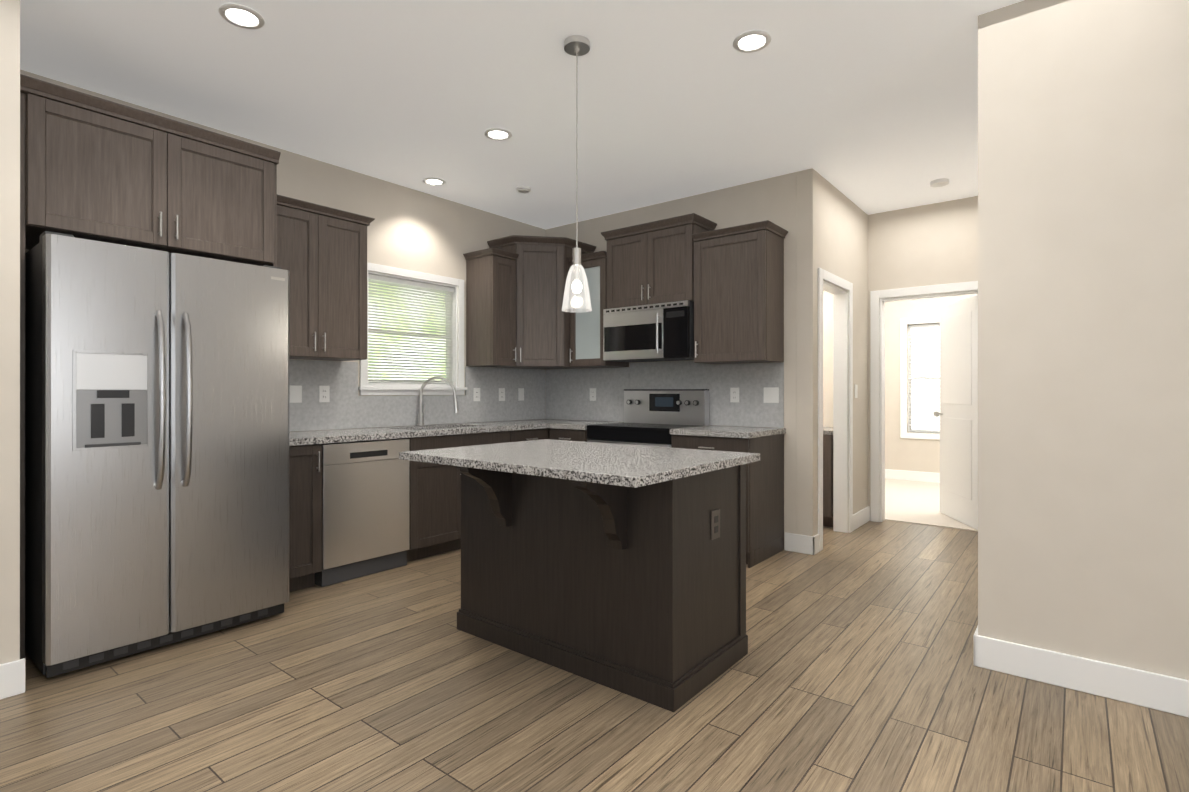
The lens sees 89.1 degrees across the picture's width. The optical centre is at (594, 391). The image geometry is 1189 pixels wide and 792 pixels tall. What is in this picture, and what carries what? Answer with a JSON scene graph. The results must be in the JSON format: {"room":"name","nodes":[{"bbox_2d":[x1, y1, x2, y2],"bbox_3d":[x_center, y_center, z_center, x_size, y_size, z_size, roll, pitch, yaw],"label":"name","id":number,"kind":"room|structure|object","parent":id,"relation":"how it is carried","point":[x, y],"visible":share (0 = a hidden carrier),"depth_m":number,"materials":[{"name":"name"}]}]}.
{"room":"kitchen","nodes":[
{"label":"kitchen","id":0,"kind":"room"},
{"bbox_2d":[0,0,19,663],"bbox_3d":[-2.685,-0.222,2.637,0.929,2.840,0.130,0,0,39],"label":"wall","id":1,"kind":"structure","parent":0,"point":[9,330],"depth_m":2.37,"materials":[{"name":"paint"}]},
{"bbox_2d":[0,658,24,699],"bbox_3d":[-2.311,1.131,2.346,0.015,0.135,0.146,0,0,39],"label":"baseboard","id":2,"kind":"structure","parent":1,"relation":"attached to","point":[12,678],"depth_m":2.37,"materials":[{"name":"white wood"}]},
{"bbox_2d":[20,70,545,431],"bbox_3d":[-2.443,-0.221,3.781,0.120,2.840,9.320,0,0,39],"label":"wall","id":3,"kind":"structure","parent":0,"point":[412,229],"depth_m":4.78,"materials":[{"name":"paint"}]},
{"bbox_2d":[277,194,374,360],"bbox_3d":[-1.910,-0.713,4.041,0.380,0.985,0.740,0,0,39],"label":"upper cabinet","id":4,"kind":"object","parent":3,"relation":"attached to","point":[321,254],"visible":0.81,"depth_m":3.96,"materials":[{"name":"brown wood"}]},
{"bbox_2d":[358,262,466,394],"bbox_3d":[-1.490,-0.472,4.940,0.160,1.005,1.010,0,0,39],"label":"window","id":5,"kind":"structure","parent":3,"relation":"in","point":[365,388],"depth_m":5.04,"materials":[{"name":"white"}]},
{"bbox_2d":[368,274,453,384],"bbox_3d":[-1.494,-0.474,4.943,0.040,0.845,0.820,0,0,39],"label":"window blinds","id":6,"kind":"object","parent":5,"relation":"attached to","point":[380,281],"visible":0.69,"depth_m":4.91,"materials":[{"name":"white plastic"}]},
{"bbox_2d":[289,359,544,431],"bbox_3d":[-1.394,0.030,4.981,0.011,0.493,2.880,0,0,39],"label":"backsplash","id":7,"kind":"structure","parent":3,"relation":"attached to","point":[345,409],"depth_m":4.78,"materials":[{"name":"tile"}]},
{"bbox_2d":[289,385,301,402],"bbox_3d":[-2.063,0.019,4.130,0.007,0.118,0.120,0,0,39],"label":"light switch","id":8,"kind":"object","parent":7,"relation":"attached to","point":[295,393],"visible":0.79,"depth_m":4.14,"materials":[{"name":"white plastic"}]},
{"bbox_2d":[319,386,329,401],"bbox_3d":[-1.925,0.020,4.302,0.007,0.118,0.075,0,0,39],"label":"electrical outlet","id":9,"kind":"object","parent":7,"relation":"attached to","point":[324,393],"visible":1,"depth_m":4.30,"materials":[{"name":"white plastic"}]},
{"bbox_2d":[473,388,479,400],"bbox_3d":[-1.051,0.030,5.395,0.007,0.118,0.075,0,0,39],"label":"electrical outlet","id":10,"kind":"object","parent":7,"relation":"attached to","point":[476,394],"visible":1,"depth_m":5.39,"materials":[{"name":"white plastic"}]},
{"bbox_2d":[499,388,504,400],"bbox_3d":[-0.863,0.031,5.630,0.007,0.118,0.075,0,0,39],"label":"electrical outlet","id":11,"kind":"object","parent":7,"relation":"attached to","point":[501,394],"visible":1,"depth_m":5.63,"materials":[{"name":"white plastic"}]},
{"bbox_2d":[518,388,523,400],"bbox_3d":[-0.707,0.031,5.825,0.007,0.118,0.075,0,0,39],"label":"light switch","id":12,"kind":"object","parent":7,"relation":"attached to","point":[520,394],"visible":1,"depth_m":5.82,"materials":[{"name":"white plastic"}]},
{"bbox_2d":[463,247,518,366],"bbox_3d":[-0.907,-0.712,5.294,0.380,0.985,0.310,0,0,39],"label":"upper cabinet","id":13,"kind":"object","parent":3,"relation":"attached to","point":[490,307],"visible":0.98,"depth_m":5.21,"materials":[{"name":"brown wood"}]},
{"bbox_2d":[487,235,595,369],"bbox_3d":[-0.482,-0.794,5.604,0.656,1.150,0.776,0,0,39],"label":"upper cabinet","id":14,"kind":"object","parent":3,"relation":"attached to","point":[542,317],"visible":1,"depth_m":5.36,"materials":[{"name":"brown wood"}]},
{"bbox_2d":[20,0,1023,229],"bbox_3d":[1.596,-1.682,2.395,8.160,0.080,12.440,0,0,39],"label":"ceiling","id":15,"kind":"structure","parent":0,"point":[868,107],"depth_m":3.25,"materials":[{"name":"paint"}]},
{"bbox_2d":[218,3,264,28],"bbox_3d":[-1.540,-1.636,2.638,0.176,0.010,0.176,0,0,39],"label":"recessed light","id":16,"kind":"object","parent":15,"relation":"in","point":[242,16],"visible":0.98,"depth_m":2.63,"materials":[{"name":"white"}]},
{"bbox_2d":[423,177,445,185],"bbox_3d":[-1.251,-1.634,4.712,0.176,0.010,0.176,0,0,39],"label":"recessed light","id":17,"kind":"object","parent":15,"relation":"in","point":[432,181],"visible":1,"depth_m":4.71,"materials":[{"name":"white"}]},
{"bbox_2d":[484,128,511,140],"bbox_3d":[-0.614,-1.635,3.843,0.176,0.010,0.176,0,0,39],"label":"recessed light","id":18,"kind":"object","parent":15,"relation":"in","point":[499,134],"visible":0.98,"depth_m":3.84,"materials":[{"name":"white"}]},
{"bbox_2d":[516,186,530,193],"bbox_3d":[-0.572,-1.625,4.872,0.120,0.030,0.120,0,0,39],"label":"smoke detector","id":19,"kind":"object","parent":15,"relation":"in","point":[523,189],"visible":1,"depth_m":4.84,"materials":[{"name":"white plastic"}]},
{"bbox_2d":[562,35,591,312],"bbox_3d":[-0.083,-1.010,2.841,0.144,1.262,0.144,0,0,39],"label":"pendant light","id":20,"kind":"object","parent":15,"relation":"hanging from","point":[576,45],"visible":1,"depth_m":2.84,"materials":[{"name":"white glass"}]},
{"bbox_2d":[733,30,770,52],"bbox_3d":[0.737,-1.636,2.826,0.176,0.010,0.176,0,0,39],"label":"recessed light","id":21,"kind":"object","parent":15,"relation":"in","point":[751,41],"visible":1,"depth_m":2.82,"materials":[{"name":"white"}]},
{"bbox_2d":[930,178,948,187],"bbox_3d":[2.691,-1.625,4.708,0.130,0.030,0.130,0,0,39],"label":"smoke detector","id":22,"kind":"object","parent":15,"relation":"attached to","point":[939,182],"visible":1,"depth_m":4.68,"materials":[{"name":"white plastic"}]},
{"bbox_2d":[0,520,1188,791],"bbox_3d":[0.649,1.227,1.306,8.040,0.060,9.320,0,0,39],"label":"floor","id":23,"kind":"structure","parent":0,"point":[854,670],"depth_m":2.26,"materials":[{"name":"brown wood"}]},
{"bbox_2d":[20,74,280,658],"bbox_3d":[-2.390,-0.081,3.208,0.670,2.560,1.110,0,0,39],"label":"cabinet","id":24,"kind":"object","parent":23,"relation":"on","point":[97,168],"visible":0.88,"depth_m":2.92,"materials":[{"name":"brown wood"}]},
{"bbox_2d":[25,231,288,677],"bbox_3d":[-2.234,0.267,3.076,0.966,1.863,0.970,0,0,39],"label":"fridge","id":25,"kind":"object","parent":23,"relation":"on","point":[156,448],"visible":0.98,"depth_m":2.71,"materials":[{"name":"silver metal"}]},
{"bbox_2d":[289,444,321,591],"bbox_3d":[-1.960,0.759,3.749,0.664,0.880,0.250,0,0,39],"label":"base cabinet","id":26,"kind":"object","parent":23,"relation":"on","point":[305,513],"visible":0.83,"depth_m":3.59,"materials":[{"name":"brown wood"}]},
{"bbox_2d":[315,438,409,586],"bbox_3d":[-1.694,0.763,4.091,0.622,0.872,0.604,0,0,39],"label":"dishwasher","id":27,"kind":"object","parent":23,"relation":"on","point":[365,508],"visible":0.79,"depth_m":3.87,"materials":[{"name":"silver metal"}]},
{"bbox_2d":[402,431,509,561],"bbox_3d":[-1.204,0.760,4.695,0.664,0.880,0.940,0,0,39],"label":"base cabinet","id":28,"kind":"object","parent":23,"relation":"on","point":[434,509],"visible":0.31,"depth_m":4.33,"materials":[{"name":"brown wood"}]},
{"bbox_2d":[289,419,556,445],"bbox_3d":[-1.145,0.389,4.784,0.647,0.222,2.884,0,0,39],"label":"countertop","id":29,"kind":"structure","parent":28,"relation":"on","point":[332,436],"depth_m":4.27,"materials":[{"name":"stone"}]},
{"bbox_2d":[417,376,458,425],"bbox_3d":[-1.271,0.078,4.880,0.273,0.397,0.239,0,0,39],"label":"faucet","id":30,"kind":"object","parent":29,"relation":"on","point":[421,415],"visible":0.98,"depth_m":4.87,"materials":[{"name":"silver metal"}]},
{"bbox_2d":[510,428,547,441],"bbox_3d":[-0.772,0.760,5.235,0.664,0.880,0.437,0,0,39],"label":"base cabinet","id":31,"kind":"object","parent":23,"relation":"on","point":[526,435],"visible":0.12,"depth_m":5.03,"materials":[{"name":"brown wood"}]},
{"bbox_2d":[549,428,588,441],"bbox_3d":[-0.047,0.760,5.327,0.409,0.880,0.664,0,0,39],"label":"base cabinet","id":32,"kind":"object","parent":23,"relation":"on","point":[567,434],"visible":0.04,"depth_m":5.08,"materials":[{"name":"brown wood"}]},
{"bbox_2d":[549,419,623,429],"bbox_3d":[-0.037,0.298,5.319,0.390,0.040,0.664,0,0,39],"label":"countertop","id":33,"kind":"structure","parent":32,"relation":"on","point":[561,423],"depth_m":5.21,"materials":[{"name":"stone"}]},
{"bbox_2d":[435,463,747,711],"bbox_3d":[-0.077,0.758,2.800,1.268,0.882,0.904,0,0,39],"label":"kitchen island","id":34,"kind":"object","parent":23,"relation":"on","point":[620,568],"depth_m":2.54,"materials":[{"name":"brown wood"}]},
{"bbox_2d":[399,439,759,486],"bbox_3d":[-0.077,0.299,2.772,1.336,0.033,0.990,0,0,39],"label":"island countertop","id":35,"kind":"structure","parent":34,"relation":"on","point":[609,464],"depth_m":2.53,"materials":[{"name":"grey stone"}]},
{"bbox_2d":[587,389,708,446],"bbox_3d":[0.418,0.591,4.927,0.804,1.218,0.655,0,0,39],"label":"range","id":36,"kind":"object","parent":23,"relation":"on","point":[652,417],"visible":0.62,"depth_m":4.96,"materials":[{"name":"silver metal"}]},
{"bbox_2d":[671,434,783,567],"bbox_3d":[0.989,0.760,4.497,0.610,0.880,0.664,0,0,39],"label":"base cabinet","id":37,"kind":"object","parent":23,"relation":"on","point":[765,507],"visible":0.38,"depth_m":4.28,"materials":[{"name":"brown wood"}]},
{"bbox_2d":[670,425,785,437],"bbox_3d":[1.000,0.298,4.501,0.628,0.040,0.645,0,0,39],"label":"countertop","id":38,"kind":"structure","parent":37,"relation":"on","point":[710,430],"depth_m":4.33,"materials":[{"name":"stone"}]},
{"bbox_2d":[823,427,832,526],"bbox_3d":[1.812,0.773,5.793,1.080,0.855,0.607,0,0,39],"label":"bathroom vanity","id":39,"kind":"object","parent":23,"relation":"on","point":[828,476],"visible":0.08,"depth_m":5.27,"materials":[{"name":"brown wood"}]},
{"bbox_2d":[546,172,796,533],"bbox_3d":[0.545,-0.220,5.361,2.569,2.840,0.120,0,0,39],"label":"wall","id":40,"kind":"structure","parent":0,"point":[773,200],"depth_m":4.65,"materials":[{"name":"paint"}]},
{"bbox_2d":[567,251,628,367],"bbox_3d":[0.032,-0.712,5.446,0.415,0.985,0.380,0,0,39],"label":"upper cabinet","id":41,"kind":"object","parent":40,"relation":"attached to","point":[586,339],"visible":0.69,"depth_m":5.31,"materials":[{"name":"brown wood"}]},
{"bbox_2d":[601,213,716,308],"bbox_3d":[0.526,-1.035,5.051,0.910,0.660,0.380,0,0,39],"label":"upper cabinet","id":42,"kind":"object","parent":40,"relation":"attached to","point":[650,263],"visible":0.92,"depth_m":4.89,"materials":[{"name":"brown wood"}]},
{"bbox_2d":[603,300,693,362],"bbox_3d":[0.504,-0.479,5.024,0.820,0.438,0.450,0,0,39],"label":"microwave","id":43,"kind":"object","parent":42,"relation":"attached to","point":[654,332],"visible":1,"depth_m":4.86,"materials":[{"name":"silver metal"}]},
{"bbox_2d":[546,361,783,427],"bbox_3d":[0.470,0.011,5.331,2.460,0.531,0.012,0,0,39],"label":"backsplash","id":44,"kind":"structure","parent":40,"relation":"attached to","point":[567,397],"depth_m":5.16,"materials":[{"name":"tile"}]},
{"bbox_2d":[590,388,595,400],"bbox_3d":[-0.016,0.031,5.709,0.075,0.118,0.007,0,0,39],"label":"electrical outlet","id":45,"kind":"object","parent":44,"relation":"attached to","point":[592,394],"visible":1,"depth_m":5.71,"materials":[{"name":"white plastic"}]},
{"bbox_2d":[730,388,738,401],"bbox_3d":[1.116,0.030,4.803,0.075,0.118,0.007,0,0,39],"label":"electrical outlet","id":46,"kind":"object","parent":44,"relation":"attached to","point":[734,394],"visible":1,"depth_m":4.80,"materials":[{"name":"white plastic"}]},
{"bbox_2d":[764,387,778,402],"bbox_3d":[1.350,0.030,4.616,0.120,0.118,0.007,0,0,39],"label":"light switch","id":47,"kind":"object","parent":44,"relation":"attached to","point":[771,394],"visible":1,"depth_m":4.61,"materials":[{"name":"white plastic"}]},
{"bbox_2d":[691,220,787,363],"bbox_3d":[1.102,-0.713,4.590,0.615,0.985,0.380,0,0,39],"label":"upper cabinet","id":48,"kind":"object","parent":40,"relation":"attached to","point":[739,294],"visible":1,"depth_m":4.46,"materials":[{"name":"brown wood"}]},
{"bbox_2d":[784,532,814,554],"bbox_3d":[1.524,1.132,4.489,0.224,0.135,0.015,0,0,39],"label":"baseboard","id":49,"kind":"structure","parent":40,"relation":"attached to","point":[798,543],"depth_m":4.48,"materials":[{"name":"white"}]},
{"bbox_2d":[797,168,867,535],"bbox_3d":[2.026,-0.220,5.060,0.119,2.840,1.500,0,0,39],"label":"wall","id":50,"kind":"structure","parent":0,"point":[832,229],"depth_m":4.52,"materials":[{"name":"paint"}]},
{"bbox_2d":[813,534,818,554],"bbox_3d":[1.637,1.132,4.463,0.015,0.135,0.116,0,0,39],"label":"baseboard","id":51,"kind":"structure","parent":50,"relation":"attached to","point":[816,538],"depth_m":4.45,"materials":[{"name":"white"}]},
{"bbox_2d":[818,267,852,551],"bbox_3d":[1.895,0.138,4.882,0.136,2.125,0.850,0,0,39],"label":"door frame","id":52,"kind":"structure","parent":50,"relation":"attached to","point":[842,410],"depth_m":5.12,"materials":[{"name":"white wood"}]},
{"bbox_2d":[855,385,857,397],"bbox_3d":[2.295,0.000,5.293,0.007,0.118,0.075,0,0,39],"label":"light switch","id":53,"kind":"object","parent":50,"relation":"attached to","point":[856,391],"visible":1,"depth_m":5.29,"materials":[{"name":"white plastic"}]},
{"bbox_2d":[853,506,868,530],"bbox_3d":[2.376,1.133,5.387,0.015,0.135,0.530,0,0,39],"label":"baseboard","id":54,"kind":"structure","parent":50,"relation":"attached to","point":[860,517],"depth_m":5.36,"materials":[{"name":"white"}]},
{"bbox_2d":[823,196,977,520],"bbox_3d":[1.989,-0.219,6.126,3.869,2.840,0.120,0,0,39],"label":"wall","id":55,"kind":"structure","parent":0,"point":[929,244],"depth_m":5.38,"materials":[{"name":"paint"}]},
{"bbox_2d":[870,281,977,521],"bbox_3d":[2.963,0.138,5.335,0.950,2.125,0.136,0,0,39],"label":"door frame","id":56,"kind":"structure","parent":55,"relation":"attached to","point":[877,464],"depth_m":5.55,"materials":[{"name":"white wood"}]},
{"bbox_2d":[933,294,977,529],"bbox_3d":[3.336,0.179,5.559,0.466,2.018,0.693,0,0,39],"label":"bedroom door","id":57,"kind":"structure","parent":55,"relation":"in","point":[958,413],"depth_m":5.49,"materials":[{"name":"white wood"}]},
{"bbox_2d":[885,294,976,472],"bbox_3d":[4.827,-0.218,7.698,3.500,2.840,0.120,0,0,39],"label":"wall","id":58,"kind":"structure","parent":0,"point":[910,454],"depth_m":8.18,"materials":[{"name":"paint"}]},
{"bbox_2d":[885,469,939,482],"bbox_3d":[4.785,1.135,7.643,3.480,0.135,0.015,0,0,39],"label":"baseboard","id":59,"kind":"structure","parent":58,"relation":"attached to","point":[913,475],"depth_m":8.06,"materials":[{"name":"white"}]},
{"bbox_2d":[900,316,939,439],"bbox_3d":[4.564,-0.173,7.888,1.010,1.610,0.122,0,0,39],"label":"window","id":60,"kind":"structure","parent":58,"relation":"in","point":[904,433],"depth_m":8.10,"materials":[{"name":"white"}]},
{"bbox_2d":[909,324,939,432],"bbox_3d":[4.558,-0.172,7.881,0.810,1.427,0.040,0,0,39],"label":"window blinds","id":61,"kind":"object","parent":58,"relation":"attached to","point":[924,325],"visible":0.29,"depth_m":8.02,"materials":[{"name":"grey plastic"}]},
{"bbox_2d":[885,478,977,530],"bbox_3d":[3.881,1.227,6.610,3.620,0.068,3.000,0,0,39],"label":"floor","id":62,"kind":"structure","parent":0,"point":[913,502],"depth_m":6.36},
{"bbox_2d":[978,0,1188,679],"bbox_3d":[4.150,-0.222,2.489,4.050,2.840,2.859,0,0,39],"label":"wall","id":63,"kind":"structure","parent":0,"point":[1083,328],"depth_m":2.41,"materials":[{"name":"paint"}]},
{"bbox_2d":[973,626,977,665],"bbox_3d":[2.554,1.132,3.748,0.015,0.135,2.866,0,0,39],"label":"baseboard","id":64,"kind":"structure","parent":63,"relation":"attached to","point":[976,632],"depth_m":2.64,"materials":[{"name":"white wood"}]},
{"bbox_2d":[973,635,1188,717],"bbox_3d":[3.206,1.130,1.401,3.966,0.135,0.015,0,0,39],"label":"baseboard","id":65,"kind":"structure","parent":63,"relation":"attached to","point":[1160,692],"depth_m":2.40,"materials":[{"name":"white wood"}]},
{"label":"outside","id":66,"kind":"structure","parent":0,"visible":0},
{"bbox_2d":[368,282,445,379],"bbox_3d":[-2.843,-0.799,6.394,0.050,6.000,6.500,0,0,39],"label":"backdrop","id":67,"kind":"structure","parent":66,"point":[406,342],"depth_m":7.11,"materials":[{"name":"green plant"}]}
]}

